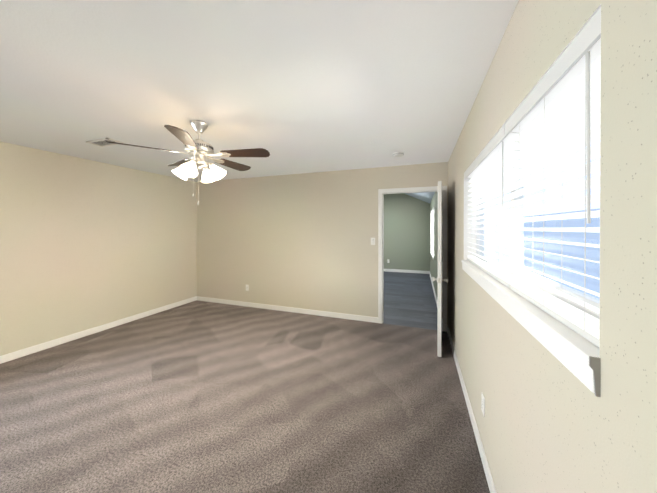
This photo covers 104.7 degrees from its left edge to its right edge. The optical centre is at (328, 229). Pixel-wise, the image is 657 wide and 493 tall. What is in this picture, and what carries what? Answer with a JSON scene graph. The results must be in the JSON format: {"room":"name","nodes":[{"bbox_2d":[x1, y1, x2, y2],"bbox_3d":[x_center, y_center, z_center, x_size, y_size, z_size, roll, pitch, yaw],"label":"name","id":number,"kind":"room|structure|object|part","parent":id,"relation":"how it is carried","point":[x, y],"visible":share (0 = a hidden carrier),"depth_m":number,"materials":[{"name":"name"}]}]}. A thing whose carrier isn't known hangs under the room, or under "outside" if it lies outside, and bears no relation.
{"room":"empty bedroom","nodes":[
{"label":"empty bedroom","id":0,"kind":"room"},
{"bbox_2d":[0,141,196,355],"bbox_3d":[-3.567,0.255,3.062,0.120,2.440,4.890,0,0,20],"label":"wall","id":1,"kind":"structure","parent":0,"point":[85,244],"depth_m":3.47,"materials":[{"name":"paint"}]},
{"bbox_2d":[0,296,196,363],"bbox_3d":[-3.505,1.432,3.045,0.013,0.085,4.650,0,0,20],"label":"baseboard","id":2,"kind":"structure","parent":1,"relation":"attached to","point":[35,348],"depth_m":3.46,"materials":[{"name":"white wood"}]},
{"bbox_2d":[0,300,489,492],"bbox_3d":[-1.290,1.508,2.189,5.000,0.060,4.770,0,0,20],"label":"floor carpet","id":3,"kind":"object","parent":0,"point":[196,396],"visible":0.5,"depth_m":2.07,"materials":[{"name":"carpet"}]},
{"bbox_2d":[0,0,518,181],"bbox_3d":[-1.270,-1.002,2.235,5.000,0.080,4.890,0,0,20],"label":"ceiling","id":4,"kind":"structure","parent":0,"point":[300,86],"depth_m":1.60,"materials":[{"name":"paint"}]},
{"bbox_2d":[86,138,123,146],"bbox_3d":[-2.470,-0.957,2.798,0.360,0.015,0.160,0,0,20],"label":"ceiling vent","id":5,"kind":"object","parent":4,"relation":"in","point":[102,142],"visible":1,"depth_m":2.78,"materials":[{"name":"white metal"}]},
{"bbox_2d":[106,120,269,203],"bbox_3d":[-1.148,-0.592,2.342,1.244,0.740,1.208,0,0,20],"label":"fan","id":6,"kind":"object","parent":4,"relation":"hanging from","point":[199,150],"visible":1,"depth_m":2.25,"materials":[{"name":"brown wood"}]},
{"bbox_3d":[-1.172,-0.825,2.302,0.240,0.274,0.240,0,0,20],"label":"motor","id":7,"kind":"part","parent":6,"relation":"part of","materials":[{"name":"silver metal"}]},
{"bbox_2d":[393,152,403,156],"bbox_3d":[0.888,-0.947,3.221,0.136,0.038,0.136,0,0,20],"label":"smoke detector","id":8,"kind":"object","parent":4,"relation":"attached to","point":[398,154],"visible":1,"depth_m":3.18,"materials":[{"name":"white plastic"}]},
{"bbox_2d":[196,162,447,325],"bbox_3d":[-0.410,0.249,4.466,4.880,2.440,0.120,0,0,20],"label":"wall","id":9,"kind":"structure","parent":0,"point":[302,240],"depth_m":4.43,"materials":[{"name":"paint"}]},
{"bbox_2d":[197,296,377,322],"bbox_3d":[-0.969,1.426,4.600,3.713,0.085,0.013,0,0,20],"label":"baseboard","id":10,"kind":"structure","parent":9,"relation":"attached to","point":[309,311],"depth_m":4.47,"materials":[{"name":"white wood"}]},
{"bbox_2d":[378,186,446,331],"bbox_3d":[1.263,0.423,3.868,0.981,2.097,0.152,0,0,20],"label":"door frame","id":11,"kind":"structure","parent":9,"relation":"attached to","point":[381,192],"depth_m":3.85,"materials":[{"name":"white wood"}]},
{"bbox_2d":[437,181,441,356],"bbox_3d":[1.447,0.455,3.287,0.042,2.018,0.844,0,0,24],"label":"door leaf","id":12,"kind":"structure","parent":9,"relation":"in","point":[439,268],"depth_m":2.90,"materials":[{"name":"white wood"}]},
{"bbox_2d":[431,277,447,282],"bbox_3d":[1.300,0.590,2.962,0.184,0.064,0.064,0,0,24],"label":"door knob","id":13,"kind":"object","parent":12,"relation":"attached to","point":[434,279],"depth_m":2.94,"materials":[{"name":"silver metal"}]},
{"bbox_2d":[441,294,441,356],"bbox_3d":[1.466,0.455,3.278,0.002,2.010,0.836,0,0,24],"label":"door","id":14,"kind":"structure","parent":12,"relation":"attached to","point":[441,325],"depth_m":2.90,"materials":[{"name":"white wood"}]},
{"bbox_2d":[384,193,429,270],"bbox_3d":[1.743,-0.650,8.843,3.741,4.200,0.120,0,0,20],"label":"wall","id":15,"kind":"structure","parent":0,"point":[406,232],"depth_m":8.47,"materials":[{"name":"paint"}]},
{"bbox_2d":[384,269,428,273],"bbox_3d":[1.673,1.403,8.806,3.441,0.095,0.013,0,0,20],"label":"baseboard","id":16,"kind":"structure","parent":15,"relation":"attached to","point":[406,271],"depth_m":8.45,"materials":[{"name":"white wood"}]},
{"bbox_2d":[383,321,436,329],"bbox_3d":[1.264,1.501,3.872,0.887,0.060,0.120,0,0,20],"label":"threshold","id":17,"kind":"object","parent":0,"point":[410,325],"visible":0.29,"depth_m":3.87,"materials":[{"name":"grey wood"}]},
{"bbox_2d":[384,271,436,326],"bbox_3d":[0.973,1.490,6.552,3.641,0.060,4.730,0,0,20],"label":"floor","id":18,"kind":"structure","parent":0,"point":[409,298],"depth_m":5.28,"materials":[{"name":"grey wood"}]},
{"bbox_2d":[404,192,434,203],"bbox_3d":[0.942,-1.630,6.603,3.741,1.801,4.830,0,0,20],"label":"ceiling","id":19,"kind":"structure","parent":0,"point":[427,197],"depth_m":7.30,"materials":[{"name":"paint"}]},
{"bbox_2d":[430,192,437,297],"bbox_3d":[2.593,-0.038,5.966,0.200,3.000,4.730,0,0,20],"label":"wall","id":20,"kind":"structure","parent":0,"point":[434,262],"depth_m":5.46,"materials":[{"name":"paint"}]},
{"bbox_2d":[431,207,433,259],"bbox_3d":[2.686,0.100,6.560,0.016,1.220,1.550,0,0,20],"label":"window","id":21,"kind":"structure","parent":20,"relation":"in","point":[432,210],"depth_m":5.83,"materials":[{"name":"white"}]},
{"bbox_2d":[429,271,436,304],"bbox_3d":[2.493,1.415,6.010,0.013,0.095,4.699,0,0,20],"label":"baseboard","id":22,"kind":"structure","parent":20,"relation":"attached to","point":[433,289],"depth_m":5.92,"materials":[{"name":"white wood"}]},
{"bbox_2d":[448,0,656,492],"bbox_3d":[0.989,0.262,1.369,0.160,2.440,4.770,0,0,20],"label":"wall","id":23,"kind":"structure","parent":0,"point":[549,422],"depth_m":0.63,"materials":[{"name":"paint"}]},
{"bbox_2d":[447,326,496,492],"bbox_3d":[0.924,1.439,1.450,0.013,0.085,4.630,0,0,20],"label":"baseboard","id":24,"kind":"structure","parent":23,"relation":"attached to","point":[491,485],"depth_m":1.81,"materials":[{"name":"white wood"}]},
{"bbox_2d":[481,393,484,416],"bbox_3d":[0.988,1.121,1.622,0.010,0.115,0.070,0,0,20],"label":"electrical outlet","id":25,"kind":"object","parent":23,"relation":"attached to","point":[483,404],"visible":1,"depth_m":1.61,"materials":[{"name":"white plastic"}]},
{"bbox_2d":[461,260,598,392],"bbox_3d":[0.979,0.334,1.457,0.118,0.085,1.890,0,0,20],"label":"window sill","id":26,"kind":"structure","parent":23,"relation":"attached to","point":[570,350],"depth_m":0.81,"materials":[{"name":"white wood"}]},
{"bbox_2d":[589,356,600,396],"bbox_3d":[0.612,0.339,0.583,0.019,0.089,0.004,0,0,20],"label":"end cap","id":27,"kind":"object","parent":26,"relation":"attached to","point":[595,364],"visible":1,"depth_m":0.58,"materials":[{"name":"grey"}]},
{"bbox_2d":[464,4,600,357],"bbox_3d":[1.013,-0.113,1.443,0.155,0.814,1.890,0,0,20],"label":"window blinds","id":28,"kind":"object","parent":23,"relation":"in","point":[535,143],"depth_m":0.91,"materials":[{"name":"white plastic"}]},
{"bbox_3d":[1.101,-0.115,1.788,0.079,0.807,1.171,0,0,20],"label":"window blind rails","id":29,"kind":"part","parent":28,"relation":"part of","materials":[{"name":"white plastic"}]},
{"bbox_3d":[1.060,-0.113,1.426,0.055,0.814,1.890,0,0,20],"label":"frame","id":30,"kind":"part","parent":28,"relation":"part of","materials":[{"name":"white plastic"}]},
{"bbox_3d":[1.059,-0.113,1.427,0.003,0.720,1.800,0,0,20],"label":"glass","id":31,"kind":"part","parent":28,"relation":"part of","materials":[{"name":"clear glass"}]},
{"bbox_3d":[0.782,-0.112,0.900,0.079,0.807,0.701,0,0,20],"label":"window blind rails","id":32,"kind":"part","parent":28,"relation":"part of","materials":[{"name":"white plastic"}]},
{"label":"outside","id":33,"kind":"structure","parent":0,"visible":0},
{"bbox_2d":[523,208,599,297],"bbox_3d":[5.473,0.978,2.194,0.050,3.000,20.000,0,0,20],"label":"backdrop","id":34,"kind":"structure","parent":33,"point":[568,275],"depth_m":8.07,"materials":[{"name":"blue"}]}
]}

